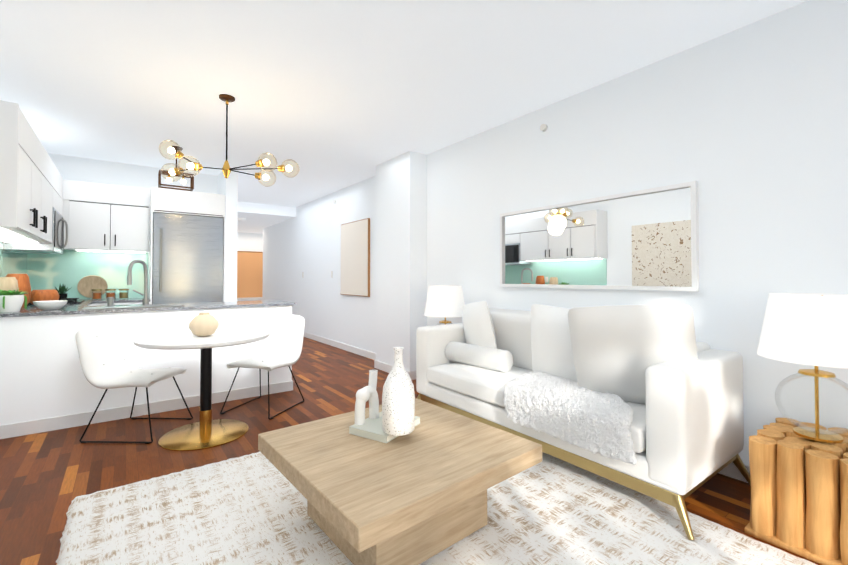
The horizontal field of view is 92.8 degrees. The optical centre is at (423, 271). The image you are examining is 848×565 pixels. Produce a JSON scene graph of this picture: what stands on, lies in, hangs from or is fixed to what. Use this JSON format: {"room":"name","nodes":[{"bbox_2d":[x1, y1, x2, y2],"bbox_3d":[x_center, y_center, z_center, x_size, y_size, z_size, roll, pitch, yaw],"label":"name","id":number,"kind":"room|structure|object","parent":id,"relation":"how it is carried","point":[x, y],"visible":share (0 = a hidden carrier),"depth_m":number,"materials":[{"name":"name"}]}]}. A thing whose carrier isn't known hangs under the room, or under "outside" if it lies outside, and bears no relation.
{"room":"living room","nodes":[
{"label":"living room","id":0,"kind":"room"},
{"bbox_2d":[0,100,39,235],"bbox_3d":[-2.963,-0.698,2.770,0.364,0.820,0.506,1,-1,-37],"label":"upper cabinet","id":1,"kind":"object","parent":0,"relation":"attached to","point":[19,143],"depth_m":2.70,"materials":[{"name":"white wood"}]},
{"bbox_2d":[0,142,47,239],"bbox_3d":[-3.252,-0.692,3.159,0.364,0.820,0.476,1,-1,-37],"label":"upper cabinet","id":2,"kind":"object","parent":0,"relation":"attached to","point":[42,200],"depth_m":3.46,"materials":[{"name":"white wood"}]},
{"bbox_2d":[0,155,59,243],"bbox_3d":[-3.593,-0.685,3.616,0.364,0.820,0.676,1,-1,-37],"label":"upper cabinet","id":3,"kind":"object","parent":0,"relation":"attached to","point":[53,173],"depth_m":3.91,"materials":[{"name":"white wood"}]},
{"bbox_2d":[0,188,71,255],"bbox_3d":[-4.002,-0.509,4.207,0.415,0.625,0.760,1,-1,-37],"label":"upper cabinet","id":4,"kind":"object","parent":0,"relation":"attached to","point":[63,246],"depth_m":4.42,"materials":[{"name":"white wood"}]},
{"bbox_2d":[4,207,67,253],"bbox_3d":[-4.002,-0.411,4.205,0.415,0.430,0.760,1,-1,-37],"label":"microwave","id":5,"kind":"object","parent":4,"relation":"in","point":[57,246],"depth_m":4.02,"materials":[{"name":"silver metal"}]},
{"bbox_2d":[92,296,151,303],"bbox_3d":[-3.730,0.360,4.998,0.540,0.028,0.626,1,-1,-37],"label":"countertop","id":6,"kind":"structure","parent":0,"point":[132,299],"depth_m":4.80,"materials":[{"name":"grey stone"}]},
{"bbox_2d":[77,275,107,297],"bbox_3d":[-4.107,0.192,5.005,0.290,0.284,0.113,1,-1,-37],"label":"round cutting board","id":7,"kind":"object","parent":6,"relation":"on","point":[86,285],"visible":0.77,"depth_m":4.98,"materials":[{"name":"beige wood"}]},
{"bbox_2d":[91,289,102,299],"bbox_3d":[-3.952,0.281,4.879,0.104,0.124,0.104,1,-1,-37],"label":"glass jar","id":8,"kind":"object","parent":6,"relation":"on","point":[96,295],"visible":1,"depth_m":4.85,"materials":[{"name":"orange glass"}]},
{"bbox_2d":[105,289,115,298],"bbox_3d":[-3.848,0.282,4.957,0.104,0.124,0.104,1,-1,-37],"label":"glass jar","id":9,"kind":"object","parent":6,"relation":"on","point":[110,295],"visible":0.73,"depth_m":4.92,"materials":[{"name":"orange glass"}]},
{"bbox_2d":[119,289,128,298],"bbox_3d":[-3.744,0.284,5.035,0.104,0.124,0.104,1,-1,-37],"label":"glass jar","id":10,"kind":"object","parent":6,"relation":"on","point":[123,294],"visible":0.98,"depth_m":5.01,"materials":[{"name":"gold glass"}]},
{"bbox_2d":[48,153,217,298],"bbox_3d":[-3.887,-0.063,5.376,2.010,2.690,0.150,1,-1,-37],"label":"wall","id":11,"kind":"structure","parent":0,"point":[95,171],"depth_m":5.25,"materials":[{"name":"white paint"}]},
{"bbox_2d":[0,241,147,298],"bbox_3d":[-3.334,0.029,3.938,1.176,0.599,2.806,1,-1,-37],"label":"backsplash","id":12,"kind":"structure","parent":11,"relation":"attached to","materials":[{"name":"teal glass"}]},
{"bbox_2d":[68,180,151,251],"bbox_3d":[-3.920,-0.664,5.009,0.850,0.820,0.406,1,-1,-37],"label":"upper cabinet","id":13,"kind":"object","parent":11,"relation":"attached to","point":[105,217],"depth_m":4.92,"materials":[{"name":"white wood"}]},
{"bbox_2d":[152,187,223,219],"bbox_3d":[-3.184,-0.875,5.431,0.794,0.305,0.613,1,-1,-37],"label":"upper cabinet","id":14,"kind":"object","parent":11,"relation":"attached to","point":[174,202],"depth_m":5.17,"materials":[{"name":"white wood"}]},
{"bbox_2d":[217,167,237,301],"bbox_3d":[-4.581,-0.021,8.118,0.150,2.690,6.600,1,-1,-37],"label":"wall","id":15,"kind":"structure","parent":0,"point":[227,187],"depth_m":5.48,"materials":[{"name":"white paint"}]},
{"bbox_2d":[237,232,262,251],"bbox_3d":[-5.403,0.032,11.526,2.600,2.690,0.150,1,-1,-37],"label":"wall","id":16,"kind":"structure","parent":0,"point":[250,242],"depth_m":11.71,"materials":[{"name":"white paint"}]},
{"bbox_2d":[237,251,262,297],"bbox_3d":[-5.146,0.403,11.594,1.900,1.950,0.033,1,-1,-37],"label":"door","id":17,"kind":"structure","parent":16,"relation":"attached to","point":[249,273],"depth_m":11.67,"materials":[{"name":"brown wood"}]},
{"bbox_2d":[252,229,262,233],"bbox_3d":[-4.273,-1.243,11.576,1.050,0.260,1.450,1,-1,-37],"label":"ceiling","id":18,"kind":"structure","parent":0,"point":[260,231],"depth_m":11.37,"materials":[{"name":"white paint"}]},
{"bbox_2d":[376,151,426,370],"bbox_3d":[-0.303,-0.067,5.131,0.250,2.690,0.800,1,-1,-37],"label":"column","id":19,"kind":"structure","parent":0,"point":[401,241],"depth_m":4.89,"materials":[{"name":"white paint"}]},
{"bbox_2d":[0,0,807,206],"bbox_3d":[-2.468,-1.444,5.038,4.160,0.060,14.100,1,-1,-37],"label":"ceiling","id":20,"kind":"structure","parent":0,"point":[331,96],"depth_m":2.90,"materials":[{"name":"white paint"}]},
{"bbox_2d":[158,146,193,190],"bbox_3d":[-2.841,-1.184,4.632,0.336,0.469,0.166,1,-1,-37],"label":"lantern","id":21,"kind":"object","parent":20,"relation":"hanging from","point":[183,181],"visible":0.69,"depth_m":4.63,"materials":[{"name":"brown metal"}]},
{"bbox_2d":[158,94,299,186],"bbox_3d":[-1.617,-1.070,3.354,0.980,0.737,0.723,1,-1,-37],"label":"chandelier","id":22,"kind":"object","parent":20,"relation":"hanging from","point":[227,99],"visible":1,"depth_m":3.32,"materials":[{"name":"brown metal"}]},
{"bbox_2d":[237,201,295,232],"bbox_3d":[-4.564,-1.242,9.664,1.700,0.200,3.870,1,-1,-37],"label":"soffit beam","id":23,"kind":"structure","parent":20,"relation":"attached to","point":[256,216],"depth_m":8.56,"materials":[{"name":"white paint"}]},
{"bbox_2d":[0,337,820,564],"bbox_3d":[-2.468,1.306,4.996,4.160,0.060,14.100,1,-1,-37],"label":"floor","id":24,"kind":"structure","parent":0,"point":[47,478],"depth_m":2.72,"materials":[{"name":"brown wood"}]},
{"bbox_2d":[75,323,192,443],"bbox_3d":[-2.267,0.829,3.171,0.635,0.835,0.510,0,-1,1],"label":"chair","id":25,"kind":"object","parent":24,"relation":"on","point":[106,363],"visible":1,"depth_m":3.06,"materials":[{"name":"white plastic"}]},
{"bbox_2d":[0,304,295,438],"bbox_3d":[-2.526,0.808,3.838,2.368,0.900,0.600,1,-1,-37],"label":"base cabinet","id":26,"kind":"object","parent":24,"relation":"on","point":[44,387],"depth_m":3.36,"materials":[{"name":"white"}]},
{"bbox_2d":[27,300,91,307],"bbox_3d":[-3.903,0.348,4.246,0.636,0.028,1.626,1,-1,-37],"label":"countertop","id":27,"kind":"structure","parent":26,"relation":"on","point":[85,301],"depth_m":3.86,"materials":[{"name":"grey stone"}]},
{"bbox_2d":[6,274,30,307],"bbox_3d":[-3.607,0.173,3.580,0.180,0.300,0.180,1,-1,-37],"label":"vase","id":28,"kind":"object","parent":27,"relation":"on","point":[23,280],"visible":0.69,"depth_m":3.56,"materials":[{"name":"orange ceramic"}]},
{"bbox_2d":[30,289,59,304],"bbox_3d":[-3.624,0.252,3.852,0.220,0.150,0.220,1,-1,-37],"label":"vase","id":29,"kind":"object","parent":27,"relation":"on","point":[46,295],"visible":0.67,"depth_m":3.78,"materials":[{"name":"orange ceramic"}]},
{"bbox_2d":[28,296,83,303],"bbox_3d":[-3.921,0.314,4.267,0.480,0.039,0.580,1,-1,-37],"label":"cooktop","id":30,"kind":"object","parent":27,"relation":"in","point":[70,299],"depth_m":4.35,"materials":[{"name":"black glass"}]},
{"bbox_2d":[54,284,71,297],"bbox_3d":[-4.227,0.238,4.710,0.186,0.204,0.146,1,-1,-37],"label":"potted plant","id":31,"kind":"object","parent":27,"relation":"on","point":[62,290],"visible":0.67,"depth_m":4.69,"materials":[{"name":"green plant"}]},
{"bbox_2d":[0,300,291,315],"bbox_3d":[-2.519,0.342,3.851,2.386,0.028,0.660,1,-1,-37],"label":"countertop","id":32,"kind":"structure","parent":26,"relation":"on","point":[81,309],"depth_m":3.62,"materials":[{"name":"grey stone"}]},
{"bbox_2d":[0,277,18,291],"bbox_3d":[-3.458,0.184,3.329,0.170,0.270,0.170,1,-1,-37],"label":"vase","id":33,"kind":"object","parent":32,"relation":"on","point":[8,283],"visible":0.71,"depth_m":3.30,"materials":[{"name":"beige ceramic"}]},
{"bbox_2d":[0,289,29,311],"bbox_3d":[-3.236,0.224,3.149,0.214,0.184,0.210,1,-1,-37],"label":"potted plant","id":34,"kind":"object","parent":32,"relation":"on","point":[11,301],"visible":1,"depth_m":3.11,"materials":[{"name":"white ceramic"}]},
{"bbox_2d":[33,300,66,309],"bbox_3d":[-3.110,0.285,3.362,0.216,0.070,0.216,1,-1,-37],"label":"bowl","id":35,"kind":"object","parent":32,"relation":"on","point":[51,305],"visible":1,"depth_m":3.31,"materials":[{"name":"white ceramic"}]},
{"bbox_2d":[107,297,113,305],"bbox_3d":[-2.917,0.284,3.755,0.048,0.084,0.048,1,-1,-37],"label":"soap dispenser","id":36,"kind":"object","parent":32,"relation":"on","point":[110,301],"visible":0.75,"depth_m":3.74,"materials":[{"name":"silver metal"}]},
{"bbox_2d":[81,304,184,309],"bbox_3d":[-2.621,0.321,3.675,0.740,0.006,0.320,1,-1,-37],"label":"sink","id":37,"kind":"object","parent":32,"relation":"in","point":[144,305],"depth_m":3.62,"materials":[{"name":"silver metal"}]},
{"bbox_2d":[127,260,148,304],"bbox_3d":[-2.689,0.110,3.801,0.174,0.434,0.175,1,-1,-37],"label":"faucet","id":38,"kind":"object","parent":32,"relation":"on","point":[129,278],"depth_m":3.86,"materials":[{"name":"silver metal"}]},
{"bbox_2d":[148,212,223,303],"bbox_3d":[-3.184,0.282,5.413,0.786,2.000,0.600,1,-1,-37],"label":"refrigerator","id":39,"kind":"object","parent":24,"relation":"on","point":[161,251],"depth_m":5.16,"materials":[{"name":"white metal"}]},
{"bbox_2d":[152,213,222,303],"bbox_3d":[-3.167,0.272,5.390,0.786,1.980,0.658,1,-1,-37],"label":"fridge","id":40,"kind":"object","parent":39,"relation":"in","point":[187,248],"depth_m":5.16,"materials":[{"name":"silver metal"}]},
{"bbox_2d":[133,328,269,450],"bbox_3d":[-1.669,0.870,3.091,0.910,0.751,0.910,1,-1,-37],"label":"dining table","id":41,"kind":"object","parent":24,"relation":"on","point":[206,431],"visible":0.96,"depth_m":3.05,"materials":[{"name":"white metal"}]},
{"bbox_2d":[189,312,218,336],"bbox_3d":[-1.667,0.404,3.062,0.203,0.178,0.194,1,-1,-37],"label":"vase","id":42,"kind":"object","parent":41,"relation":"on","point":[203,324],"visible":1,"depth_m":3.00,"materials":[{"name":"beige ceramic"}]},
{"bbox_2d":[237,297,261,300],"bbox_3d":[-4.753,1.067,11.557,1.300,0.619,0.450,1,-1,-37],"label":"bench","id":43,"kind":"object","parent":24,"relation":"on","point":[250,299],"visible":0.08,"depth_m":11.24,"materials":[{"name":"white"}]},
{"bbox_2d":[220,314,304,419],"bbox_3d":[-1.456,0.839,3.762,0.510,0.835,0.635,0,-1,15],"label":"chair","id":44,"kind":"object","parent":24,"relation":"on","point":[282,345],"visible":0.96,"depth_m":3.90,"materials":[{"name":"white plastic"}]},
{"bbox_2d":[304,332,375,358],"bbox_3d":[-2.356,1.274,8.071,0.012,0.100,6.400,1,-1,-37],"label":"baseboard","id":45,"kind":"structure","parent":24,"relation":"on","point":[362,352],"depth_m":6.72,"materials":[{"name":"white wood"}]},
{"bbox_2d":[373,359,411,379],"bbox_3d":[-0.408,1.227,5.033,0.012,0.100,0.824,1,-1,-37],"label":"baseboard","id":46,"kind":"structure","parent":24,"relation":"on","point":[382,366],"depth_m":5.15,"materials":[{"name":"white wood"}]},
{"bbox_2d":[56,451,816,564],"bbox_3d":[0.039,1.210,1.677,2.532,0.033,3.092,1,-1,-37],"label":"rug","id":47,"kind":"object","parent":24,"relation":"on","point":[250,509],"visible":0.5,"depth_m":1.89,"materials":[{"name":"white fabric"}]},
{"bbox_2d":[258,398,541,564],"bbox_3d":[-0.137,1.002,1.942,0.980,0.385,0.980,1,-1,-40],"label":"coffee table","id":48,"kind":"object","parent":47,"relation":"on","point":[417,495],"visible":0.85,"depth_m":1.69,"materials":[{"name":"brown wood"}]},
{"bbox_2d":[349,412,419,442],"bbox_3d":[-0.196,0.793,2.081,0.230,0.034,0.303,-1,-1,31],"label":"book","id":49,"kind":"object","parent":48,"relation":"on","point":[370,428],"visible":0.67,"depth_m":1.98,"materials":[{"name":"grey paper"}]},
{"bbox_2d":[355,370,378,424],"bbox_3d":[-0.295,0.652,2.101,0.155,0.247,0.093,1,-1,-37],"label":"sculpture","id":50,"kind":"object","parent":49,"relation":"on","point":[365,394],"visible":1,"depth_m":2.10,"materials":[{"name":"white ceramic"}]},
{"bbox_2d":[382,347,414,435],"bbox_3d":[-0.124,0.573,1.964,0.160,0.400,0.160,1,-1,-37],"label":"bottle vase","id":51,"kind":"object","parent":49,"relation":"on","point":[398,406],"visible":1,"depth_m":1.90,"materials":[{"name":"ceramic"}]},
{"bbox_2d":[416,301,750,539],"bbox_3d":[0.857,0.717,2.917,0.980,1.064,2.200,1,-1,-37],"label":"sofa","id":52,"kind":"object","parent":24,"relation":"on","point":[647,400],"visible":0.98,"depth_m":2.27,"materials":[{"name":"white fabric"}]},
{"bbox_2d":[718,461,749,482],"bbox_3d":[1.613,1.191,2.735,0.012,0.100,5.300,1,-1,-37],"label":"baseboard","id":53,"kind":"structure","parent":24,"relation":"on","point":[731,470],"depth_m":2.41,"materials":[{"name":"white wood"}]},
{"bbox_2d":[744,418,847,564],"bbox_3d":[1.845,1.001,1.886,0.561,0.455,0.425,1,-1,-37],"label":"side table","id":54,"kind":"object","parent":24,"relation":"on","point":[799,496],"visible":0.92,"depth_m":1.76,"materials":[{"name":"brown wood"}]},
{"bbox_2d":[757,293,847,442],"bbox_3d":[1.842,0.441,1.895,0.430,0.660,0.430,1,-1,-37],"label":"lamp","id":55,"kind":"object","parent":54,"relation":"on","point":[805,329],"visible":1,"depth_m":1.81,"materials":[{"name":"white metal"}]},
{"bbox_3d":[0.215,1.036,4.099,0.421,0.450,0.424,1,-1,-37],"label":"stump side table","id":56,"kind":"object","parent":24,"relation":"on","visible":0},
{"bbox_2d":[424,285,464,325],"bbox_3d":[0.217,0.479,4.114,0.430,0.660,0.430,1,-1,-37],"label":"lamp","id":57,"kind":"object","parent":56,"relation":"on","point":[445,301],"visible":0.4,"depth_m":3.95,"materials":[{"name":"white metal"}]},
{"bbox_2d":[262,0,847,465],"bbox_3d":[-0.426,-0.059,5.632,0.150,2.690,12.650,1,-1,-37],"label":"wall","id":58,"kind":"structure","parent":0,"point":[746,128],"depth_m":2.57,"materials":[{"name":"white paint"}]},
{"bbox_2d":[340,218,369,296],"bbox_3d":[-1.100,-0.198,6.379,0.038,1.170,0.950,1,-1,-37],"label":"picture","id":59,"kind":"object","parent":58,"relation":"attached to","point":[355,258],"visible":1,"depth_m":6.30,"materials":[{"name":"brown wood"}]},
{"bbox_2d":[540,124,547,130],"bbox_3d":[1.044,-1.252,3.522,0.029,0.060,0.060,1,-1,-37],"label":"smoke detector","id":60,"kind":"object","parent":58,"relation":"attached to","point":[543,127],"depth_m":3.51,"materials":[{"name":"white plastic"}]},
{"bbox_2d":[500,181,698,290],"bbox_3d":[1.240,-0.211,3.228,0.043,0.700,1.660,1,-1,-37],"label":"mirror","id":61,"kind":"object","parent":58,"relation":"attached to","point":[646,239],"visible":1,"depth_m":3.02,"materials":[{"name":"white mirror"}]}
]}

